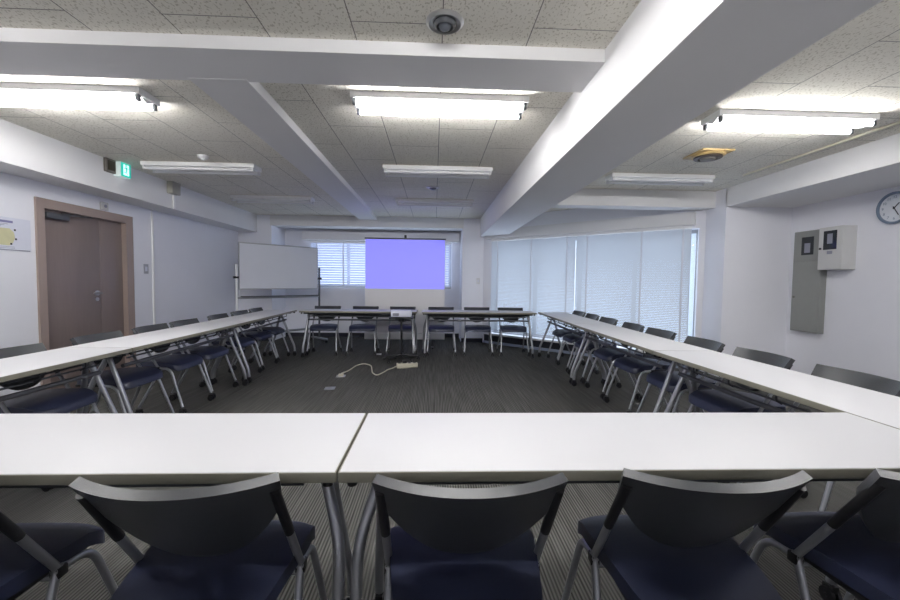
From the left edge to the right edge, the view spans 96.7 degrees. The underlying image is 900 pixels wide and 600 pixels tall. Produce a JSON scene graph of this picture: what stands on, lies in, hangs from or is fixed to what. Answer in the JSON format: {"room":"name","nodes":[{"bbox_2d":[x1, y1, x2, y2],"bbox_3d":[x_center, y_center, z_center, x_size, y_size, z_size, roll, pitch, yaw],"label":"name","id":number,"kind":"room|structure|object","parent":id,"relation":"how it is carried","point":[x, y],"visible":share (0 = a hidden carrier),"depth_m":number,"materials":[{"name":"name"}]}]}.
{"room":"conference room","nodes":[
{"label":"conference room","id":0,"kind":"room"},
{"bbox_2d":[0,172,239,395],"bbox_3d":[-4.015,-0.209,3.167,0.300,2.420,11.000,1,3,-2],"label":"wall","id":1,"kind":"structure","parent":0,"point":[195,261],"depth_m":5.26,"materials":[{"name":"paint"}]},
{"bbox_2d":[0,216,30,251],"bbox_3d":[-3.869,-0.576,3.443,0.006,0.290,0.515,1,3,-2],"label":"notice","id":2,"kind":"object","parent":1,"relation":"attached to","point":[15,234],"visible":1,"depth_m":3.56,"materials":[{"name":"white paper"}]},
{"bbox_2d":[34,196,135,389],"bbox_3d":[-3.955,-0.025,4.370,0.160,1.940,1.200,1,3,-2],"label":"door","id":3,"kind":"structure","parent":1,"relation":"in","point":[85,255],"depth_m":4.27,"materials":[{"name":"paint"}]},
{"bbox_2d":[100,202,107,210],"bbox_3d":[-3.892,-1.056,4.504,0.036,0.090,0.090,1,3,-2],"label":"door chime","id":4,"kind":"object","parent":1,"relation":"attached to","point":[103,205],"visible":1,"depth_m":4.49,"materials":[{"name":"white plastic"}]},
{"bbox_2d":[103,157,115,173],"bbox_3d":[-3.526,-1.393,4.147,0.033,0.140,0.124,1,3,-2],"label":"wall speaker","id":5,"kind":"object","parent":1,"relation":"attached to","point":[109,164],"visible":1,"depth_m":4.12,"materials":[{"name":"beige metal"}]},
{"bbox_2d":[108,160,114,171],"bbox_3d":[-3.511,-1.393,4.148,0.003,0.100,0.090,1,3,-2],"label":"grille","id":6,"kind":"object","parent":5,"relation":"attached to","point":[111,163],"depth_m":4.15,"materials":[{"name":"brown metal"}]},
{"bbox_2d":[114,161,130,178],"bbox_3d":[-3.508,-1.388,4.284,0.080,0.153,0.144,1,3,-2],"label":"exit sign","id":7,"kind":"object","parent":1,"relation":"attached to","point":[123,170],"visible":1,"depth_m":4.25,"materials":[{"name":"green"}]},
{"bbox_2d":[0,119,256,231],"bbox_3d":[-3.662,-1.231,2.722,0.350,0.330,9.820,1,3,-2],"label":"ceiling beam","id":8,"kind":"structure","parent":1,"relation":"attached to","point":[26,153],"depth_m":4.03,"materials":[{"name":"paint"}]},
{"bbox_2d":[143,264,148,273],"bbox_3d":[-3.938,-0.403,5.185,0.013,0.124,0.080,1,3,-2],"label":"light switch","id":9,"kind":"object","parent":1,"relation":"attached to","point":[145,266],"visible":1,"depth_m":5.17,"materials":[{"name":"white plastic"}]},
{"bbox_2d":[151,210,156,354],"bbox_3d":[-3.943,-0.184,5.325,0.018,2.009,0.028,1,3,-2],"label":"conduit","id":10,"kind":"object","parent":1,"relation":"attached to","point":[152,213],"visible":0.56,"depth_m":5.30,"materials":[{"name":"white plastic"}]},
{"bbox_2d":[167,181,180,208],"bbox_3d":[-3.545,-1.346,5.136,0.075,0.328,0.160,1,3,-2],"label":"junction box","id":11,"kind":"object","parent":1,"relation":"attached to","point":[173,188],"visible":1,"depth_m":5.13,"materials":[{"name":"grey plastic"}]},
{"bbox_2d":[238,215,483,340],"bbox_3d":[-1.695,-0.418,8.234,4.740,2.420,0.950,1,3,-2],"label":"wall","id":12,"kind":"structure","parent":0,"point":[467,255],"depth_m":8.32,"materials":[{"name":"paint"}]},
{"bbox_2d":[188,78,376,219],"bbox_3d":[-1.457,-1.442,5.014,0.335,0.068,5.400,1,3,-2],"label":"ceiling beam","id":13,"kind":"structure","parent":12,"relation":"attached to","point":[250,103],"depth_m":3.15,"materials":[{"name":"paint"}]},
{"bbox_2d":[310,240,364,286],"bbox_3d":[-2.132,-0.754,8.356,1.530,0.950,0.044,1,3,-2],"label":"blind","id":14,"kind":"object","parent":12,"relation":"attached to","point":[328,247],"visible":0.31,"depth_m":8.35,"materials":[{"name":"white"}]},
{"bbox_2d":[270,215,463,230],"bbox_3d":[-1.589,-1.514,7.876,3.700,0.195,0.370,1,3,-2],"label":"trim","id":15,"kind":"structure","parent":12,"relation":"attached to","point":[280,221],"depth_m":7.71,"materials":[{"name":"paint"}]},
{"bbox_2d":[255,332,481,341],"bbox_3d":[-1.724,0.757,8.157,4.700,0.080,0.712,1,3,-2],"label":"baseboard","id":16,"kind":"structure","parent":12,"relation":"attached to","point":[291,333],"depth_m":8.46,"materials":[{"name":"plastic"}]},
{"bbox_2d":[302,231,458,242],"bbox_3d":[-1.419,-1.304,8.308,3.200,0.170,0.240,1,3,-2],"label":"trim","id":17,"kind":"structure","parent":12,"relation":"attached to","point":[306,235],"depth_m":8.18,"materials":[{"name":"paint"}]},
{"bbox_2d":[320,247,450,288],"bbox_3d":[-1.446,-0.792,8.602,2.940,1.060,0.060,1,3,-2],"label":"window","id":18,"kind":"structure","parent":12,"relation":"in","point":[347,247],"depth_m":8.58,"materials":[{"name":"metal"}]},
{"bbox_2d":[445,242,450,287],"bbox_3d":[-0.668,-0.739,8.415,1.360,0.950,0.044,1,3,-2],"label":"blind","id":19,"kind":"object","parent":12,"relation":"attached to","point":[447,245],"visible":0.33,"depth_m":8.44,"materials":[{"name":"white"}]},
{"bbox_2d":[0,336,862,599],"bbox_3d":[0.216,1.102,3.397,8.800,0.120,11.000,1,3,-2],"label":"floor","id":20,"kind":"structure","parent":0,"point":[478,381],"depth_m":3.83,"materials":[{"name":"carpet"}]},
{"bbox_2d":[0,343,99,491],"bbox_3d":[-2.483,0.672,2.436,0.503,0.764,0.494,1,3,-3],"label":"chair","id":21,"kind":"object","parent":20,"relation":"on","point":[68,399],"visible":0.42,"depth_m":2.42,"materials":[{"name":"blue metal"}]},
{"bbox_2d":[0,511,117,599],"bbox_3d":[-1.248,0.751,1.051,0.494,0.764,0.503,1,3,-1],"label":"chair","id":22,"kind":"object","parent":20,"relation":"on","point":[31,554],"visible":0.98,"depth_m":1.06,"materials":[{"name":"blue fabric"}]},
{"bbox_2d":[0,348,131,413],"bbox_3d":[-2.345,0.724,1.822,0.453,0.720,1.794,1,3,-2],"label":"meeting table","id":23,"kind":"object","parent":20,"relation":"on","point":[11,368],"visible":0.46,"depth_m":2.33,"materials":[{"name":"white laminate"}]},
{"bbox_2d":[70,330,174,413],"bbox_3d":[-2.520,0.641,3.082,0.503,0.764,0.494,1,3,-1],"label":"chair","id":24,"kind":"object","parent":20,"relation":"on","point":[131,377],"visible":0.41,"depth_m":3.05,"materials":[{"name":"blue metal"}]},
{"bbox_2d":[64,321,248,413],"bbox_3d":[-2.439,0.639,3.619,0.453,0.720,1.794,1,3,-4],"label":"meeting table","id":25,"kind":"object","parent":20,"relation":"on","point":[152,339],"visible":0.65,"depth_m":3.25,"materials":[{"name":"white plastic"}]},
{"bbox_2d":[131,323,214,412],"bbox_3d":[-2.557,0.613,3.676,0.503,0.764,0.494,1,3,-3],"label":"chair","id":26,"kind":"object","parent":20,"relation":"on","point":[177,362],"visible":0.71,"depth_m":3.59,"materials":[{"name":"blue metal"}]},
{"bbox_2d":[0,413,365,599],"bbox_3d":[-1.193,0.767,1.197,1.794,0.720,0.453,1,3,-2],"label":"meeting table","id":27,"kind":"object","parent":20,"relation":"on","point":[108,449],"visible":0.87,"depth_m":1.13,"materials":[{"name":"white laminate"}]},
{"bbox_2d":[68,472,327,599],"bbox_3d":[-0.611,0.757,1.075,0.494,0.764,0.503,0,3,-4],"label":"chair","id":28,"kind":"object","parent":20,"relation":"on","point":[219,542],"visible":1,"depth_m":0.94,"materials":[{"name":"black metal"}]},
{"bbox_2d":[169,318,238,397],"bbox_3d":[-2.588,0.590,4.179,0.503,0.764,0.494,1,3,-1],"label":"chair","id":29,"kind":"object","parent":20,"relation":"on","point":[210,352],"visible":0.63,"depth_m":4.13,"materials":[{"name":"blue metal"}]},
{"bbox_2d":[207,313,262,380],"bbox_3d":[-2.641,0.557,4.874,0.503,0.764,0.494,1,3,-3],"label":"chair","id":30,"kind":"object","parent":20,"relation":"on","point":[244,341],"visible":0.44,"depth_m":4.87,"materials":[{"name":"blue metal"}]},
{"bbox_2d":[210,310,296,382],"bbox_3d":[-2.569,0.554,5.416,0.453,0.720,1.794,0,3,-4],"label":"meeting table","id":31,"kind":"object","parent":20,"relation":"on","point":[259,316],"visible":0.72,"depth_m":5.08,"materials":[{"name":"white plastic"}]},
{"bbox_2d":[230,310,278,369],"bbox_3d":[-2.687,0.529,5.455,0.503,0.764,0.494,1,3,-1],"label":"chair","id":32,"kind":"object","parent":20,"relation":"on","point":[258,335],"visible":0.53,"depth_m":5.38,"materials":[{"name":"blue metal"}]},
{"bbox_2d":[248,307,290,360],"bbox_3d":[-2.728,0.503,5.995,0.503,0.764,0.494,1,3,-3],"label":"chair","id":33,"kind":"object","parent":20,"relation":"on","point":[273,330],"visible":0.52,"depth_m":5.94,"materials":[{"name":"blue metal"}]},
{"bbox_2d":[230,242,327,352],"bbox_3d":[-3.010,-0.074,7.130,0.540,1.805,1.582,3,4,42],"label":"whiteboard","id":34,"kind":"object","parent":20,"relation":"on","point":[260,265],"visible":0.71,"depth_m":7.04,"materials":[{"name":"ceramic"}]},
{"bbox_2d":[241,295,318,296],"bbox_3d":[-2.972,-0.073,7.096,0.078,0.017,1.381,3,4,42],"label":"tray","id":35,"kind":"object","parent":34,"relation":"on","point":[273,295],"depth_m":7.17,"materials":[{"name":"silver metal"}]},
{"bbox_2d":[305,306,341,355],"bbox_3d":[-2.037,0.487,6.531,0.494,0.764,0.503,1,3,-3],"label":"chair","id":36,"kind":"object","parent":20,"relation":"on","point":[314,327],"visible":0.83,"depth_m":6.43,"materials":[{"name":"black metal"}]},
{"bbox_2d":[324,387,334,389],"bbox_3d":[-1.325,0.972,4.411,0.110,0.009,0.110,0,3,-8],"label":"floor outlet","id":37,"kind":"object","parent":20,"relation":"on","point":[326,388],"visible":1,"depth_m":4.39,"materials":[{"name":"metal"}]},
{"bbox_2d":[299,309,417,357],"bbox_3d":[-1.425,0.522,6.389,1.794,0.720,0.453,1,3,-2],"label":"meeting table","id":38,"kind":"object","parent":20,"relation":"on","point":[310,312],"visible":0.82,"depth_m":6.29,"materials":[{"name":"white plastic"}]},
{"bbox_2d":[345,306,379,355],"bbox_3d":[-1.415,0.493,6.556,0.494,0.764,0.503,1,3,-1],"label":"chair","id":39,"kind":"object","parent":20,"relation":"on","point":[355,327],"visible":0.83,"depth_m":6.47,"materials":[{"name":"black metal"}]},
{"bbox_2d":[342,360,417,374],"bbox_3d":[-0.911,0.889,5.308,0.864,0.100,0.713,1,3,7],"label":"power strip","id":40,"kind":"object","parent":20,"relation":"on","point":[404,364],"visible":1,"depth_m":5.49,"materials":[{"name":"beige plastic"}]},
{"bbox_2d":[385,306,415,354],"bbox_3d":[-0.792,0.499,6.581,0.494,0.764,0.503,1,3,-2],"label":"chair","id":41,"kind":"object","parent":20,"relation":"on","point":[395,327],"visible":0.62,"depth_m":6.46,"materials":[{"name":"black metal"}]},
{"bbox_2d":[383,316,419,362],"bbox_3d":[-0.730,0.580,6.025,0.552,0.654,0.535,1,3,-2],"label":"pedestal stand","id":42,"kind":"object","parent":20,"relation":"on","point":[401,320],"visible":0.98,"depth_m":5.98,"materials":[{"name":"black plastic"}]},
{"bbox_2d":[391,309,411,316],"bbox_3d":[-0.725,0.201,5.988,0.296,0.104,0.238,1,3,-2],"label":"projector","id":43,"kind":"object","parent":42,"relation":"on","point":[395,312],"visible":0.97,"depth_m":5.87,"materials":[{"name":"white plastic"}]},
{"bbox_2d":[364,235,445,348],"bbox_3d":[-0.803,-0.152,7.155,1.440,2.010,0.400,1,3,-2],"label":"projection screen","id":44,"kind":"object","parent":20,"relation":"on","point":[399,272],"visible":0.91,"depth_m":7.14,"materials":[{"name":"fabric"}]},
{"bbox_2d":[366,239,444,288],"bbox_3d":[-0.797,-0.636,7.129,1.400,0.870,0.002,1,3,-2],"label":"picture","id":45,"kind":"object","parent":44,"relation":"attached to","point":[390,263],"depth_m":7.13},
{"bbox_2d":[426,307,456,355],"bbox_3d":[-0.145,0.506,6.607,0.494,0.764,0.503,1,3,-3],"label":"chair","id":46,"kind":"object","parent":20,"relation":"on","point":[439,327],"visible":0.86,"depth_m":6.49,"materials":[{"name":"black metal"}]},
{"bbox_2d":[372,472,567,599],"bbox_3d":[0.035,0.764,1.097,0.494,0.764,0.503,1,3,-2],"label":"chair","id":47,"kind":"object","parent":20,"relation":"on","point":[447,543],"visible":1,"depth_m":0.95,"materials":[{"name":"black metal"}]},
{"bbox_2d":[462,307,493,355],"bbox_3d":[0.454,0.512,6.631,0.494,0.764,0.503,1,3,-1],"label":"chair","id":48,"kind":"object","parent":20,"relation":"on","point":[468,328],"visible":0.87,"depth_m":6.53,"materials":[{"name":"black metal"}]},
{"bbox_2d":[422,310,536,357],"bbox_3d":[0.449,0.541,6.464,1.794,0.720,0.453,1,3,-2],"label":"meeting table","id":49,"kind":"object","parent":20,"relation":"on","point":[432,313],"visible":0.98,"depth_m":6.37,"materials":[{"name":"white laminate"}]},
{"bbox_2d":[496,307,529,355],"bbox_3d":[1.035,0.517,6.654,0.494,0.764,0.503,1,3,-3],"label":"chair","id":50,"kind":"object","parent":20,"relation":"on","point":[503,328],"visible":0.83,"depth_m":6.59,"materials":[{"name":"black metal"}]},
{"bbox_2d":[546,310,585,362],"bbox_3d":[1.802,0.551,6.136,0.503,0.764,0.494,1,3,-3],"label":"chair","id":51,"kind":"object","parent":20,"relation":"on","point":[558,332],"visible":0.51,"depth_m":6.10,"materials":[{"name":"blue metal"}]},
{"bbox_2d":[537,312,607,383],"bbox_3d":[1.642,0.596,5.585,0.453,0.720,1.794,1,3,0],"label":"meeting table","id":52,"kind":"object","parent":20,"relation":"on","point":[566,318],"visible":0.73,"depth_m":5.23,"materials":[{"name":"white laminate"}]},
{"bbox_2d":[556,313,599,371],"bbox_3d":[1.803,0.577,5.575,0.503,0.764,0.494,1,3,-1],"label":"chair","id":53,"kind":"object","parent":20,"relation":"on","point":[570,338],"visible":0.48,"depth_m":5.53,"materials":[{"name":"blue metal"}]},
{"bbox_2d":[567,316,617,382],"bbox_3d":[1.804,0.603,5.006,0.503,0.764,0.494,1,3,-3],"label":"chair","id":54,"kind":"object","parent":20,"relation":"on","point":[612,321],"visible":0.59,"depth_m":4.93,"materials":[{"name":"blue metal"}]},
{"bbox_2d":[585,322,644,398],"bbox_3d":[1.806,0.634,4.343,0.503,0.764,0.494,1,3,-1],"label":"chair","id":55,"kind":"object","parent":20,"relation":"on","point":[606,354],"visible":0.65,"depth_m":4.27,"materials":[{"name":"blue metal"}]},
{"bbox_2d":[338,412,899,599],"bbox_3d":[0.605,0.785,1.270,1.794,0.720,0.453,1,3,-2],"label":"meeting table","id":56,"kind":"object","parent":20,"relation":"on","point":[417,448],"visible":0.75,"depth_m":1.16,"materials":[{"name":"white laminate"}]},
{"bbox_2d":[603,327,676,412],"bbox_3d":[1.816,0.660,3.795,0.503,0.764,0.494,0,3,-4],"label":"chair","id":57,"kind":"object","parent":20,"relation":"on","point":[632,365],"visible":0.64,"depth_m":3.72,"materials":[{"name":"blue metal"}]},
{"bbox_2d":[571,324,712,412],"bbox_3d":[1.655,0.680,3.784,0.453,0.720,1.794,1,3,-1],"label":"meeting table","id":58,"kind":"object","parent":20,"relation":"on","point":[648,343],"visible":0.64,"depth_m":3.41,"materials":[{"name":"white laminate"}]},
{"bbox_2d":[637,336,724,412],"bbox_3d":[1.827,0.689,3.175,0.503,0.764,0.494,1,3,-1],"label":"chair","id":59,"kind":"object","parent":20,"relation":"on","point":[656,378],"visible":0.3,"depth_m":3.15,"materials":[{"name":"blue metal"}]},
{"bbox_2d":[561,468,812,599],"bbox_3d":[0.613,0.769,1.131,0.494,0.764,0.503,1,3,0],"label":"chair","id":60,"kind":"object","parent":20,"relation":"on","point":[675,540],"visible":1,"depth_m":0.98,"materials":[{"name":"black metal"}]},
{"bbox_2d":[687,347,794,482],"bbox_3d":[1.841,0.716,2.598,0.503,0.764,0.494,1,3,-3],"label":"chair","id":61,"kind":"object","parent":20,"relation":"on","point":[710,400],"visible":0.39,"depth_m":2.56,"materials":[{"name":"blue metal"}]},
{"bbox_2d":[653,351,899,429],"bbox_3d":[1.704,0.764,1.985,0.453,0.720,1.794,1,3,-2],"label":"meeting table","id":62,"kind":"object","parent":20,"relation":"on","point":[826,395],"visible":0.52,"depth_m":1.98,"materials":[{"name":"white laminate"}]},
{"bbox_2d":[737,364,899,511],"bbox_3d":[1.864,0.743,2.021,0.503,0.764,0.494,1,3,-2],"label":"chair","id":63,"kind":"object","parent":20,"relation":"on","point":[855,378],"visible":0.15,"depth_m":2.01,"materials":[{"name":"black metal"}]},
{"bbox_2d":[750,468,899,599],"bbox_3d":[1.203,0.775,1.160,0.494,0.764,0.503,0,3,-5],"label":"chair","id":64,"kind":"object","parent":20,"relation":"on","point":[860,553],"visible":0.97,"depth_m":1.07,"materials":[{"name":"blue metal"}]},
{"bbox_2d":[0,0,899,218],"bbox_3d":[0.246,-1.435,3.279,8.800,0.120,11.000,1,3,-2],"label":"ceiling","id":65,"kind":"structure","parent":0,"point":[854,68],"depth_m":2.90,"materials":[{"name":"tile"}]},
{"bbox_2d":[0,82,159,110],"bbox_3d":[-2.581,-1.339,2.640,1.170,0.080,0.200,1,3,-2],"label":"fluorescent light","id":66,"kind":"object","parent":65,"relation":"attached to","point":[38,95],"visible":1,"depth_m":2.57,"materials":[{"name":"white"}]},
{"bbox_2d":[140,161,261,175],"bbox_3d":[-2.668,-1.418,4.316,1.170,0.080,0.200,1,3,-2],"label":"fluorescent light","id":67,"kind":"object","parent":65,"relation":"attached to","point":[156,166],"visible":1,"depth_m":4.23,"materials":[{"name":"white metal"}]},
{"bbox_2d":[197,154,208,160],"bbox_3d":[-2.465,-1.418,3.993,0.100,0.046,0.100,1,3,-2],"label":"smoke detector","id":68,"kind":"object","parent":65,"relation":"attached to","point":[203,157],"visible":1,"depth_m":3.96,"materials":[{"name":"white plastic"}]},
{"bbox_2d":[230,195,314,203],"bbox_3d":[-2.634,-1.495,5.967,1.170,0.080,0.200,1,3,-2],"label":"fluorescent light","id":69,"kind":"object","parent":65,"relation":"attached to","point":[239,198],"visible":1,"depth_m":5.88,"materials":[{"name":"white metal"}]},
{"bbox_2d":[0,28,604,92],"bbox_3d":[-1.322,-1.310,2.180,4.280,0.066,0.340,1,3,-2],"label":"ceiling beam","id":70,"kind":"structure","parent":65,"relation":"attached to","point":[23,51],"depth_m":2.12,"materials":[{"name":"paint"}]},
{"bbox_2d":[426,186,439,189],"bbox_3d":[-0.222,-1.454,5.223,0.170,0.034,0.169,1,3,-2],"label":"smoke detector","id":71,"kind":"object","parent":65,"relation":"in","point":[427,187],"visible":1,"depth_m":5.18,"materials":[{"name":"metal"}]},
{"bbox_2d":[395,198,473,206],"bbox_3d":[-0.231,-1.471,6.063,1.170,0.080,0.200,1,3,-2],"label":"fluorescent light","id":72,"kind":"object","parent":65,"relation":"attached to","point":[399,201],"visible":1,"depth_m":5.98,"materials":[{"name":"white metal"}]},
{"bbox_2d":[383,165,492,178],"bbox_3d":[-0.132,-1.390,4.348,1.170,0.080,0.200,1,3,-2],"label":"fluorescent light","id":73,"kind":"object","parent":65,"relation":"attached to","point":[389,170],"visible":1,"depth_m":4.26,"materials":[{"name":"white metal"}]},
{"bbox_2d":[350,90,528,119],"bbox_3d":[-0.067,-1.312,2.706,1.170,0.080,0.200,1,3,-2],"label":"fluorescent light","id":74,"kind":"object","parent":65,"relation":"attached to","point":[364,102],"visible":1,"depth_m":2.63,"materials":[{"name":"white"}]},
{"bbox_2d":[426,9,463,34],"bbox_3d":[-0.024,-1.293,1.887,0.180,0.041,0.180,1,3,-2],"label":"smoke detector","id":75,"kind":"object","parent":65,"relation":"attached to","point":[440,21],"visible":1,"depth_m":1.86,"materials":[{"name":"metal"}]},
{"bbox_2d":[605,173,714,185],"bbox_3d":[2.377,-1.369,4.549,1.170,0.080,0.200,1,3,-2],"label":"fluorescent light","id":76,"kind":"object","parent":65,"relation":"attached to","point":[613,178],"visible":1,"depth_m":4.47,"materials":[{"name":"white metal"}]},
{"bbox_2d":[683,148,734,161],"bbox_3d":[2.418,-1.340,3.750,0.300,0.063,0.300,1,3,-2],"label":"ceiling vent","id":77,"kind":"object","parent":65,"relation":"in","point":[704,154],"visible":1,"depth_m":3.68,"materials":[{"name":"yellow plastic"}]},
{"bbox_2d":[701,109,879,134],"bbox_3d":[2.462,-1.292,2.913,1.170,0.080,0.200,1,3,-2],"label":"fluorescent light","id":78,"kind":"object","parent":65,"relation":"attached to","point":[722,119],"visible":1,"depth_m":2.84,"materials":[{"name":"white plastic"}]},
{"bbox_2d":[743,121,899,175],"bbox_3d":[3.392,-1.236,1.284,0.020,0.018,6.350,1,3,-2],"label":"trim","id":79,"kind":"structure","parent":65,"relation":"attached to","point":[897,122],"depth_m":3.47,"materials":[{"name":"beige plastic"}]},
{"bbox_2d":[482,208,706,341],"bbox_3d":[2.140,-0.302,6.738,4.260,2.420,0.200,3,3,40],"label":"wall","id":80,"kind":"structure","parent":0,"point":[580,214],"depth_m":6.37,"materials":[{"name":"paint"}]},
{"bbox_2d":[488,332,645,352],"bbox_3d":[2.133,0.721,6.725,3.425,0.033,0.285,3,3,40],"label":"trim","id":81,"kind":"structure","parent":80,"relation":"attached to","point":[493,333],"depth_m":7.09,"materials":[{"name":"white paint"}]},
{"bbox_2d":[484,334,684,365],"bbox_3d":[2.066,0.802,6.701,3.640,0.125,0.012,3,3,40],"label":"baseboard","id":82,"kind":"structure","parent":80,"relation":"attached to","point":[509,340],"depth_m":7.13,"materials":[{"name":"plastic"}]},
{"bbox_2d":[485,212,696,239],"bbox_3d":[2.033,-1.186,6.599,3.485,0.175,0.100,3,3,40],"label":"trim","id":83,"kind":"structure","parent":80,"relation":"attached to","point":[686,218],"depth_m":6.20,"materials":[{"name":"paint"}]},
{"bbox_2d":[483,340,699,370],"bbox_3d":[2.059,0.887,6.698,3.640,0.045,0.030,3,3,40],"label":"trim","id":84,"kind":"structure","parent":80,"relation":"attached to","point":[484,341],"depth_m":7.12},
{"bbox_2d":[494,229,697,345],"bbox_3d":[2.203,-0.175,6.755,3.425,1.765,0.060,3,3,40],"label":"window","id":85,"kind":"structure","parent":80,"relation":"in","point":[693,231],"depth_m":5.67,"materials":[{"name":"metal"}]},
{"bbox_2d":[490,233,575,338],"bbox_3d":[1.429,-0.243,7.166,1.666,1.775,0.044,3,3,40],"label":"blind","id":86,"kind":"object","parent":85,"relation":"attached to","point":[536,254],"visible":0.7,"depth_m":7.09,"materials":[{"name":"white fabric"}]},
{"bbox_2d":[574,225,691,346],"bbox_3d":[2.703,-0.178,6.100,1.649,1.775,0.044,3,3,40],"label":"blind","id":87,"kind":"object","parent":85,"relation":"attached to","point":[669,248],"visible":0.7,"depth_m":6.00,"materials":[{"name":"white fabric"}]},
{"bbox_2d":[552,189,715,210],"bbox_3d":[2.330,-1.338,5.330,2.330,0.215,0.220,1,3,-2],"label":"ceiling beam","id":88,"kind":"structure","parent":80,"relation":"attached to","point":[584,198],"depth_m":5.23,"materials":[{"name":"paint"}]},
{"bbox_2d":[480,0,882,236],"bbox_3d":[1.019,-1.174,2.921,0.480,0.350,9.840,1,3,-2],"label":"ceiling beam","id":89,"kind":"structure","parent":80,"relation":"attached to","point":[670,62],"depth_m":1.81,"materials":[{"name":"paint"}]},
{"bbox_2d":[686,188,791,376],"bbox_3d":[3.924,-0.223,5.486,0.890,2.420,0.700,1,3,-2],"label":"wall pillar","id":90,"kind":"structure","parent":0,"point":[747,260],"depth_m":5.15,"materials":[{"name":"paint"}]},
{"bbox_2d":[785,186,899,380],"bbox_3d":[4.589,-0.051,1.964,0.200,2.420,7.900,1,3,-2],"label":"wall","id":91,"kind":"structure","parent":0,"point":[861,333],"depth_m":4.30,"materials":[{"name":"paint"}]},
{"bbox_2d":[790,229,826,333],"bbox_3d":[4.331,-0.223,4.836,0.088,1.220,0.364,1,3,-2],"label":"electrical panel","id":92,"kind":"object","parent":91,"relation":"attached to","point":[808,283],"visible":0.84,"depth_m":4.80,"materials":[{"name":"beige metal"}]},
{"bbox_2d":[726,133,899,207],"bbox_3d":[4.079,-1.135,1.612,0.870,0.235,6.980,1,3,-2],"label":"ceiling beam","id":93,"kind":"structure","parent":91,"relation":"attached to","point":[875,165],"depth_m":3.95,"materials":[{"name":"paint"}]},
{"bbox_2d":[817,225,857,269],"bbox_3d":[4.304,-0.576,4.457,0.179,0.476,0.270,1,3,-2],"label":"meter box","id":94,"kind":"object","parent":91,"relation":"attached to","point":[837,244],"visible":1,"depth_m":4.36,"materials":[{"name":"white plastic"}]},
{"bbox_2d":[876,191,899,223],"bbox_3d":[4.397,-0.912,3.954,0.042,0.316,0.316,1,3,-2],"label":"wall clock","id":95,"kind":"object","parent":91,"relation":"attached to","point":[888,207],"visible":1,"depth_m":3.99,"materials":[{"name":"white plastic"}]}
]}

